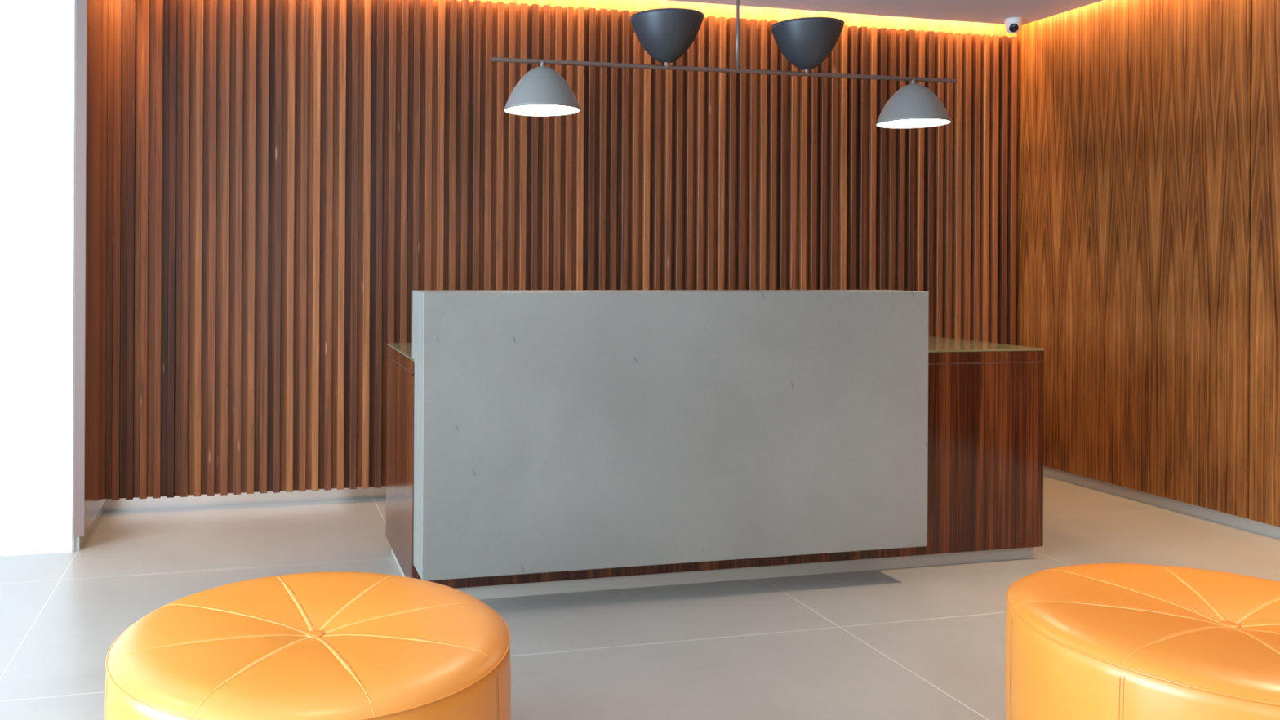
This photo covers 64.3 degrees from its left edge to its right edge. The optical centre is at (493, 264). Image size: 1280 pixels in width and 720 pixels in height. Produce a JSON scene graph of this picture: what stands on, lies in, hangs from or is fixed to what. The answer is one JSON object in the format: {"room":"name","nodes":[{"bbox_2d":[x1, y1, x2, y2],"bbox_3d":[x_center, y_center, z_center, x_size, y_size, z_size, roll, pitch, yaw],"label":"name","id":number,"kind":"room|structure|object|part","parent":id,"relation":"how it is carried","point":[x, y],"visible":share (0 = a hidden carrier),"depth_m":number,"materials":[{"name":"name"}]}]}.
{"room":"hotel lobby","nodes":[
{"label":"hotel lobby","id":0,"kind":"room"},
{"bbox_2d":[0,0,76,555],"bbox_3d":[-3.257,-0.234,4.227,2.824,3.020,0.164,0,0,-13],"label":"wall","id":1,"kind":"structure","parent":0,"point":[37,37],"depth_m":4.44,"materials":[{"name":"white paint"}]},
{"bbox_2d":[74,0,108,536],"bbox_3d":[-1.924,-0.261,4.814,0.043,2.952,0.690,0,0,-13],"label":"wall","id":2,"kind":"structure","parent":0,"point":[92,15],"depth_m":4.63,"materials":[{"name":"white paint"}]},
{"bbox_2d":[75,506,102,550],"bbox_3d":[-1.950,1.248,4.842,0.019,0.068,0.707,0,0,-13],"label":"baseboard","id":3,"kind":"structure","parent":2,"relation":"attached to","point":[79,540],"depth_m":4.64,"materials":[{"name":"beige laminate"}]},
{"bbox_2d":[106,0,1017,500],"bbox_3d":[0.666,-0.253,5.829,5.799,2.944,0.168,0,0,-13],"label":"wall","id":4,"kind":"structure","parent":0,"point":[284,176],"depth_m":5.53,"materials":[{"name":"brown wood"}]},
{"bbox_2d":[102,485,386,511],"bbox_3d":[0.692,1.257,5.881,5.609,0.077,0.087,0,0,-13],"label":"baseboard","id":5,"kind":"structure","parent":4,"relation":"attached to","point":[244,499],"depth_m":5.35,"materials":[{"name":"silver metal"}]},
{"bbox_2d":[0,475,1279,719],"bbox_3d":[0.332,1.350,1.162,8.599,0.100,9.100,0,0,-13],"label":"floor","id":6,"kind":"structure","parent":0,"point":[927,642],"depth_m":3.73,"materials":[{"name":"tile"}]},
{"bbox_2d":[104,571,511,719],"bbox_3d":[-0.420,1.069,2.358,0.922,0.450,0.922,0,0,-13],"label":"ottoman","id":7,"kind":"object","parent":6,"relation":"on","point":[329,645],"visible":1,"depth_m":2.19,"materials":[{"name":"orange leather"}]},
{"bbox_3d":[-0.420,1.074,2.358,0.922,0.400,0.922,0,0,-13],"label":"panel","id":8,"kind":"part","parent":7,"relation":"part of","materials":[{"name":"orange leather"}]},
{"bbox_2d":[386,289,1044,599],"bbox_3d":[0.997,0.702,4.379,2.809,1.194,0.977,0,0,-13],"label":"reception desk","id":9,"kind":"object","parent":6,"relation":"on","point":[547,442],"visible":0.97,"depth_m":3.87,"materials":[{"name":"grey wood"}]},
{"bbox_3d":[0.973,1.268,4.478,2.774,0.062,0.697,0,0,-13],"label":"kick plate","id":10,"kind":"part","parent":9,"relation":"part of","materials":[{"name":"beige laminate"}]},
{"bbox_3d":[0.975,0.397,4.476,2.809,0.047,0.777,0,0,-13],"label":"rail","id":11,"kind":"part","parent":9,"relation":"part of","materials":[{"name":"brown wood"}]},
{"bbox_3d":[0.975,0.367,4.476,2.807,0.009,0.775,0,0,-13],"label":"glass","id":12,"kind":"part","parent":9,"relation":"part of","materials":[{"name":"yellow"}]},
{"bbox_2d":[1004,563,1279,719],"bbox_3d":[1.800,1.081,2.451,0.979,0.450,0.979,0,0,-13],"label":"ottoman","id":13,"kind":"object","parent":6,"relation":"on","point":[1096,641],"visible":1,"depth_m":2.37,"materials":[{"name":"orange leather"}]},
{"bbox_2d":[665,0,1102,25],"bbox_3d":[0.337,-1.660,1.207,8.599,0.319,9.200,0,0,-13],"label":"ceiling","id":14,"kind":"structure","parent":0,"point":[989,11],"depth_m":5.85,"materials":[{"name":"white paint"}]},
{"bbox_2d":[491,0,957,128],"bbox_3d":[1.051,-1.066,4.309,2.170,0.883,0.316,0,0,-13],"label":"pendant light","id":15,"kind":"object","parent":14,"relation":"hanging from","point":[665,34],"visible":1,"depth_m":4.24,"materials":[{"name":"grey metal"}]},
{"bbox_3d":[0.201,-0.719,4.107,0.316,0.180,0.316,0,0,-13],"label":"lamp shade","id":16,"kind":"part","parent":15,"relation":"part of","materials":[{"name":"grey paint"}]},
{"bbox_3d":[0.201,-0.816,4.107,0.022,0.027,0.022,0,0,-13],"label":"stem","id":17,"kind":"part","parent":15,"relation":"part of","materials":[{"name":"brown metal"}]},
{"bbox_2d":[505,105,579,115],"bbox_3d":[0.200,-0.634,4.107,0.307,0.006,0.307,0,0,-13],"label":"diffuser","id":18,"kind":"object","parent":15,"relation":"attached to","point":[521,110],"depth_m":4.11,"materials":[{"name":"white plastic"}]},
{"bbox_3d":[0.732,-0.844,4.233,0.022,0.027,0.022,0,0,-13],"label":"stem","id":19,"kind":"part","parent":15,"relation":"part of","materials":[{"name":"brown metal"}]},
{"bbox_3d":[0.732,-0.948,4.233,0.310,0.192,0.310,0,0,-13],"label":"lamp shade","id":20,"kind":"part","parent":15,"relation":"part of","materials":[{"name":"grey paint"}]},
{"bbox_3d":[1.051,-1.163,4.309,0.021,0.675,0.021,0,0,-13],"label":"rod","id":21,"kind":"part","parent":15,"relation":"part of","materials":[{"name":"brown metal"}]},
{"bbox_3d":[1.372,-0.846,4.386,0.022,0.027,0.022,0,0,-13],"label":"stem","id":22,"kind":"part","parent":15,"relation":"part of","materials":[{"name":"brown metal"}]},
{"bbox_3d":[1.372,-0.949,4.386,0.310,0.192,0.310,0,0,-13],"label":"lamp shade","id":23,"kind":"part","parent":15,"relation":"part of","materials":[{"name":"grey paint"}]},
{"bbox_3d":[1.888,-0.722,4.510,0.316,0.180,0.316,0,0,-13],"label":"lamp shade","id":24,"kind":"part","parent":15,"relation":"part of","materials":[{"name":"grey paint"}]},
{"bbox_2d":[876,119,950,128],"bbox_3d":[1.888,-0.638,4.510,0.307,0.006,0.307,0,0,-13],"label":"diffuser","id":25,"kind":"object","parent":15,"relation":"attached to","point":[883,123],"depth_m":4.51,"materials":[{"name":"white plastic"}]},
{"bbox_2d":[1004,17,1022,33],"bbox_3d":[3.173,-1.454,6.120,0.096,0.088,0.096,0,0,-13],"label":"security camera","id":26,"kind":"object","parent":14,"relation":"attached to","point":[1013,24],"visible":1,"depth_m":6.09,"materials":[{"name":"white plastic"}]},
{"bbox_2d":[1015,0,1279,527],"bbox_3d":[4.438,-0.221,2.125,0.120,2.955,8.875,0,0,-13],"label":"wall","id":27,"kind":"structure","parent":0,"point":[1148,277],"depth_m":5.41,"materials":[{"name":"brown wood"}]},
{"bbox_2d":[1043,466,1279,538],"bbox_3d":[4.430,1.289,2.147,0.070,0.065,8.913,0,0,-13],"label":"baseboard","id":28,"kind":"structure","parent":27,"relation":"attached to","point":[1247,524],"depth_m":5.37,"materials":[{"name":"beige brushed metal"}]}
]}

